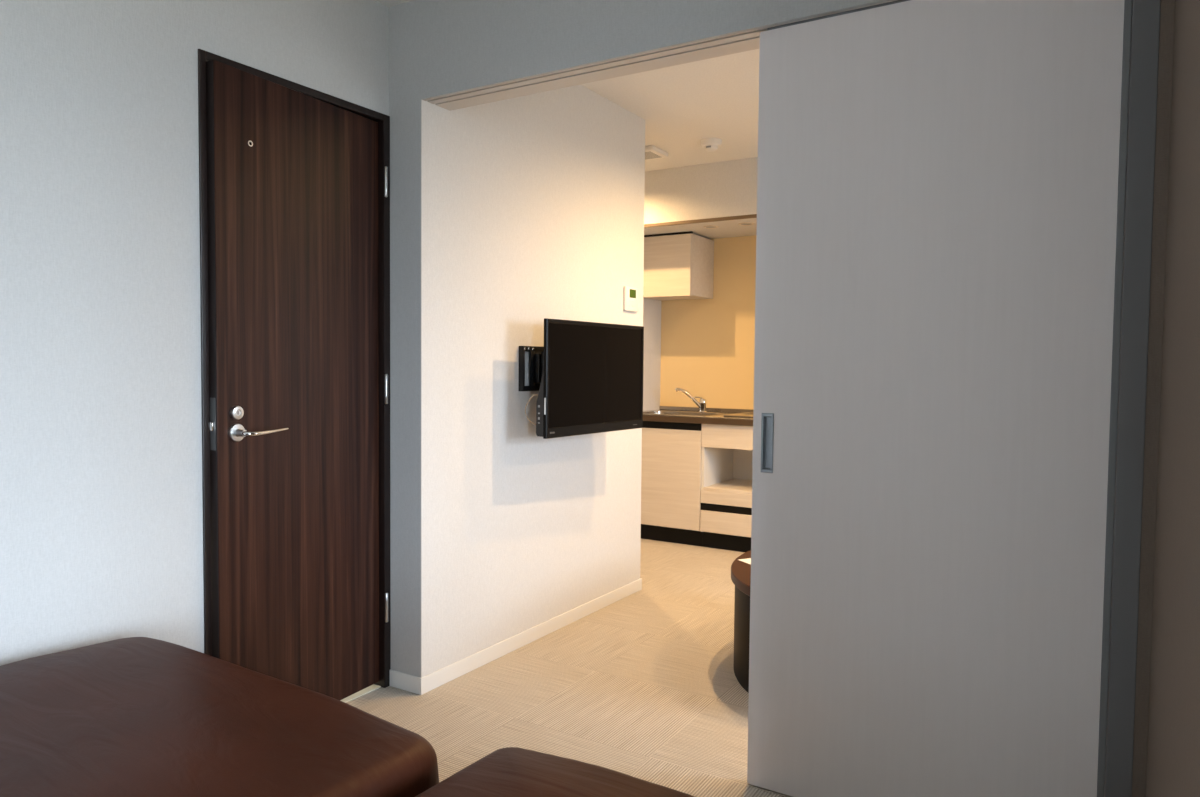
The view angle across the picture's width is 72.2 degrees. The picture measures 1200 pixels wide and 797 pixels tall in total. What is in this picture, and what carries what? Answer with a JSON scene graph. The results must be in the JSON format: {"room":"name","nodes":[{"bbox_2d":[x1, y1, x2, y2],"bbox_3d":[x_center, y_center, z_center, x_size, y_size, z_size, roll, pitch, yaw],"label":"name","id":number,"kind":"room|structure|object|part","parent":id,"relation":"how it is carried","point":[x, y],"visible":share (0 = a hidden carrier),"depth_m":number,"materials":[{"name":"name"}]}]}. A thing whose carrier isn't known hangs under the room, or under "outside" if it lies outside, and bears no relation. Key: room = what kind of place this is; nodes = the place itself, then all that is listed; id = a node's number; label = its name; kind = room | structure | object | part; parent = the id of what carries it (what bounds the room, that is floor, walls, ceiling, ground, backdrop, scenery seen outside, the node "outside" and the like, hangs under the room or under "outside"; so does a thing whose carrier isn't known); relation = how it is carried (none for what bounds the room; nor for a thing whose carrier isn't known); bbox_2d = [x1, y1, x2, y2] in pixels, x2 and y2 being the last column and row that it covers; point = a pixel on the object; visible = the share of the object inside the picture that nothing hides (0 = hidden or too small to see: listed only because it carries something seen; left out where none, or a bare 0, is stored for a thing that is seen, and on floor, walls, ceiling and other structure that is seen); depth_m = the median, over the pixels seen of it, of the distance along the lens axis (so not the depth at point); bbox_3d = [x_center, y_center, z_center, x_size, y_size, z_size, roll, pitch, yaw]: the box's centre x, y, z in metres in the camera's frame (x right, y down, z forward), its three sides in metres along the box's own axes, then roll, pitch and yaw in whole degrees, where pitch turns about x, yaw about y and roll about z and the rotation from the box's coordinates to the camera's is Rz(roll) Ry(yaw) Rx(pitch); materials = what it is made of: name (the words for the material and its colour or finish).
{"room":"bedroom","nodes":[
{"label":"bedroom","id":0,"kind":"room"},
{"bbox_2d":[0,0,388,665],"bbox_3d":[-2.031,-0.095,0.954,0.120,2.414,4.720,2,3,31],"label":"wall","id":1,"kind":"structure","parent":0,"point":[101,498],"depth_m":2.11,"materials":[{"name":"white paint"}]},
{"bbox_2d":[198,49,390,702],"bbox_3d":[-0.953,0.033,2.645,0.211,2.037,0.719,2,3,31],"label":"door","id":2,"kind":"structure","parent":1,"relation":"in","point":[294,178],"depth_m":2.58,"materials":[{"name":"brown wood"}]},
{"bbox_3d":[-1.102,0.073,2.344,0.022,0.150,0.002,2,3,27],"label":"latch plate","id":3,"kind":"part","parent":2,"relation":"part of","materials":[{"name":"grey metal"}]},
{"bbox_3d":[-0.983,0.099,2.429,0.034,0.017,0.154,2,3,31],"label":"handle lever","id":4,"kind":"part","parent":2,"relation":"part of","materials":[{"name":"silver metal"}]},
{"bbox_2d":[420,85,644,694],"bbox_3d":[-0.314,-0.190,3.616,0.280,2.414,1.629,2,3,31],"label":"wall","id":5,"kind":"structure","parent":0,"point":[533,204],"depth_m":3.32,"materials":[{"name":"white paint"}]},
{"bbox_2d":[519,346,543,390],"bbox_3d":[-0.175,-0.126,3.486,0.110,0.184,0.415,2,3,31],"label":"wall bracket","id":6,"kind":"object","parent":5,"relation":"attached to","point":[536,352],"visible":0.38,"depth_m":3.38,"materials":[{"name":"black metal"}]},
{"bbox_3d":[-0.214,-0.124,3.425,0.059,0.140,0.125,2,3,31],"label":"swivel arm","id":7,"kind":"part","parent":6,"relation":"part of","materials":[{"name":"black paint"}]},
{"bbox_2d":[525,318,643,438],"bbox_3d":[-0.047,-0.089,3.537,0.103,0.470,0.738,2,3,34],"label":"television","id":8,"kind":"object","parent":6,"relation":"attached to","point":[592,379],"visible":1,"depth_m":3.46,"materials":[{"name":"black plastic"}]},
{"bbox_2d":[623,286,637,311],"bbox_3d":[0.155,-0.495,4.097,0.016,0.120,0.132,2,3,31],"label":"controller","id":9,"kind":"object","parent":5,"relation":"attached to","point":[630,294],"visible":1,"depth_m":4.08,"materials":[{"name":"white plastic"}]},
{"bbox_2d":[375,0,759,170],"bbox_3d":[0.169,-1.358,1.548,5.200,0.100,8.400,2,3,31],"label":"ceiling","id":10,"kind":"structure","parent":0,"point":[681,106],"depth_m":3.93,"materials":[{"name":"paint"}]},
{"bbox_2d":[645,145,667,159],"bbox_3d":[0.265,-1.428,4.799,0.200,0.027,0.200,2,3,31],"label":"ceiling plate","id":11,"kind":"object","parent":10,"relation":"attached to","point":[651,152],"visible":0.5,"depth_m":4.76,"materials":[{"name":"white plastic"}]},
{"bbox_2d":[645,152,659,159],"bbox_3d":[0.265,-1.415,4.800,0.140,0.002,0.144,2,3,31],"label":"grille","id":12,"kind":"object","parent":11,"relation":"attached to","point":[648,155],"depth_m":4.79,"materials":[{"name":"grey plastic"}]},
{"bbox_2d":[701,138,721,151],"bbox_3d":[0.616,-1.400,4.560,0.116,0.056,0.116,2,3,31],"label":"smoke detector","id":13,"kind":"object","parent":10,"relation":"attached to","point":[710,144],"visible":1,"depth_m":4.53,"materials":[{"name":"white plastic"}]},
{"bbox_2d":[347,539,792,796],"bbox_3d":[0.146,1.154,1.652,5.200,0.100,8.400,2,3,31],"label":"floor","id":14,"kind":"structure","parent":0,"point":[644,685],"depth_m":2.90,"materials":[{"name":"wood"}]},
{"bbox_2d":[0,637,438,796],"bbox_3d":[-1.155,0.859,1.210,1.119,0.503,1.546,2,3,34],"label":"leather ottoman","id":15,"kind":"object","parent":14,"relation":"on","point":[132,716],"visible":1,"depth_m":1.50,"materials":[{"name":"brown leather"}]},
{"bbox_2d":[415,747,694,796],"bbox_3d":[-0.206,0.881,0.852,0.715,0.506,1.256,2,3,31],"label":"leather ottoman","id":16,"kind":"object","parent":14,"relation":"on","point":[508,771],"visible":1,"depth_m":1.34,"materials":[{"name":"brown leather"}]},
{"bbox_2d":[641,421,702,546],"bbox_3d":[0.539,0.540,5.666,0.600,0.800,0.598,2,3,31],"label":"base cabinet","id":17,"kind":"object","parent":14,"relation":"on","point":[671,463],"visible":0.52,"depth_m":5.37,"materials":[{"name":"white wood"}]},
{"bbox_2d":[643,406,752,425],"bbox_3d":[1.057,0.175,5.325,1.818,0.170,0.622,2,3,31],"label":"countertop","id":18,"kind":"structure","parent":17,"relation":"on","point":[666,413],"depth_m":5.38,"materials":[{"name":"silver metal"}]},
{"bbox_2d":[643,411,721,415],"bbox_3d":[0.540,0.171,5.601,0.514,0.146,0.354,2,3,31],"label":"sink basin","id":19,"kind":"object","parent":18,"relation":"in","point":[647,412],"depth_m":5.73,"materials":[{"name":"silver metal"}]},
{"bbox_2d":[675,388,706,411],"bbox_3d":[0.633,0.011,5.739,0.225,0.170,0.056,1,2,12],"label":"tap","id":20,"kind":"object","parent":18,"relation":"on","point":[702,405],"visible":0.99,"depth_m":5.72,"materials":[{"name":"silver metal"}]},
{"bbox_3d":[0.621,0.000,5.742,0.199,0.149,0.026,1,2,14],"label":"spout","id":21,"kind":"part","parent":20,"relation":"part of","materials":[{"name":"silver metal"}]},
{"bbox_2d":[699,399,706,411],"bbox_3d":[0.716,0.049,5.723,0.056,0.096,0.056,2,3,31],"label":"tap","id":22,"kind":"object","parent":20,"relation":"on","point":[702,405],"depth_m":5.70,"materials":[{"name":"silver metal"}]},
{"bbox_2d":[723,412,752,417],"bbox_3d":[1.115,0.112,5.301,0.520,0.013,0.400,2,3,31],"label":"cooktop","id":23,"kind":"object","parent":18,"relation":"in","point":[745,414],"visible":0.3,"depth_m":5.25,"materials":[{"name":"black glass"}]},
{"bbox_2d":[700,424,752,551],"bbox_3d":[1.053,0.558,5.353,0.602,0.800,0.598,2,3,31],"label":"base cabinet","id":24,"kind":"object","parent":14,"relation":"on","point":[727,450],"visible":0.54,"depth_m":5.21,"materials":[{"name":"white wood"}]},
{"bbox_3d":[0.900,0.789,5.115,0.599,0.136,0.018,2,3,31],"label":"drawer","id":25,"kind":"part","parent":24,"relation":"part of","materials":[{"name":"laminate"}]},
{"bbox_3d":[0.902,0.632,5.108,0.599,0.084,0.018,2,3,31],"label":"drawer","id":26,"kind":"part","parent":24,"relation":"part of","materials":[{"name":"laminate"}]},
{"bbox_3d":[0.905,0.243,5.092,0.599,0.150,0.018,2,3,31],"label":"drawer","id":27,"kind":"part","parent":24,"relation":"part of","materials":[{"name":"laminate"}]},
{"bbox_2d":[703,479,751,493],"bbox_3d":[1.029,0.575,5.314,0.567,0.014,0.496,2,3,31],"label":"shelf","id":28,"kind":"object","parent":24,"relation":"attached to","point":[718,486],"depth_m":5.28,"materials":[{"name":"laminate"}]},
{"bbox_2d":[731,550,750,692],"bbox_3d":[0.974,0.850,3.187,0.890,0.394,1.130,2,3,31],"label":"table","id":29,"kind":"object","parent":14,"relation":"on","point":[740,571],"visible":0.18,"depth_m":3.01,"materials":[{"name":"black wood"}]},
{"bbox_2d":[739,558,750,564],"bbox_3d":[0.710,0.649,3.200,0.210,0.001,0.296,-1,3,-27],"label":"paper sheet","id":30,"kind":"object","parent":29,"relation":"on","point":[748,560],"visible":0.14,"depth_m":3.27,"materials":[{"name":"white paper"}]},
{"bbox_2d":[389,0,889,677],"bbox_3d":[0.961,-0.110,1.979,3.923,2.414,0.145,2,3,31],"label":"wall","id":31,"kind":"structure","parent":0,"point":[438,48],"depth_m":2.78,"materials":[{"name":"white paint"}]},
{"bbox_2d":[390,669,419,694],"bbox_3d":[-0.699,1.013,2.943,0.152,0.060,0.007,2,3,31],"label":"baseboard","id":32,"kind":"structure","parent":31,"relation":"attached to","point":[400,680],"depth_m":2.94,"materials":[{"name":"white plastic"}]},
{"bbox_2d":[424,0,896,110],"bbox_3d":[0.326,-1.006,2.342,2.103,0.018,0.133,2,3,31],"label":"sliding door track","id":33,"kind":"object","parent":31,"relation":"attached to","point":[748,40],"depth_m":2.51,"materials":[{"name":"grey"}]},
{"bbox_2d":[747,0,1124,796],"bbox_3d":[0.782,0.051,2.050,0.831,2.070,0.036,2,3,31],"label":"door","id":34,"kind":"structure","parent":31,"relation":"in","point":[937,180],"depth_m":2.01,"materials":[{"name":"grey laminate"}]},
{"bbox_3d":[0.457,0.120,2.240,0.034,0.162,0.017,2,3,31],"label":"recessed pull","id":35,"kind":"part","parent":34,"relation":"part of","materials":[{"name":"silver metal"}]},
{"bbox_2d":[1097,0,1160,796],"bbox_3d":[1.182,0.068,1.848,0.065,2.072,0.151,2,3,31],"label":"trim","id":36,"kind":"structure","parent":31,"relation":"attached to","point":[1141,32],"depth_m":1.78,"materials":[{"name":"grey"}]},
{"bbox_2d":[643,157,757,410],"bbox_3d":[2.055,-0.215,4.739,4.930,2.414,0.800,2,3,31],"label":"wall","id":37,"kind":"structure","parent":0,"point":[725,188],"depth_m":5.19,"materials":[{"name":"white paint"}]},
{"bbox_2d":[644,214,756,227],"bbox_3d":[0.878,-1.094,4.960,1.820,0.020,0.018,2,3,31],"label":"trim","id":38,"kind":"structure","parent":37,"relation":"attached to","point":[751,215],"depth_m":5.10,"materials":[{"name":"brown"}]},
{"bbox_2d":[703,225,718,228],"bbox_3d":[0.714,-1.103,5.297,0.100,0.006,0.100,2,3,31],"label":"recessed light","id":39,"kind":"object","parent":37,"relation":"in","point":[709,226],"visible":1,"depth_m":5.30,"materials":[{"name":"plastic"}]},
{"bbox_2d":[738,222,753,225],"bbox_3d":[0.919,-1.095,5.171,0.100,0.006,0.100,2,3,31],"label":"recessed light","id":40,"kind":"object","parent":37,"relation":"in","point":[744,223],"visible":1,"depth_m":5.17,"materials":[{"name":"plastic"}]},
{"bbox_2d":[660,235,755,408],"bbox_3d":[1.223,-0.081,5.583,1.820,2.062,0.006,2,3,31],"label":"wall","id":41,"kind":"structure","parent":0,"point":[708,345],"depth_m":5.80,"materials":[{"name":"beige paint"}]},
{"bbox_2d":[643,231,713,300],"bbox_3d":[0.529,-0.912,5.750,0.408,0.428,0.379,2,3,31],"label":"upper cabinet","id":42,"kind":"object","parent":41,"relation":"attached to","point":[679,265],"visible":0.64,"depth_m":5.59,"materials":[{"name":"laminate"}]},
{"bbox_3d":[0.434,-0.899,5.596,0.406,0.412,0.018,2,3,31],"label":"door","id":43,"kind":"part","parent":42,"relation":"part of","materials":[{"name":"laminate"}]},
{"bbox_2d":[1132,0,1199,796],"bbox_3d":[1.023,-0.079,1.230,0.297,2.414,1.069,2,3,31],"label":"wall pier","id":44,"kind":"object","parent":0,"point":[1166,749],"visible":1,"depth_m":1.46,"materials":[{"name":"beige paper"}]}
]}

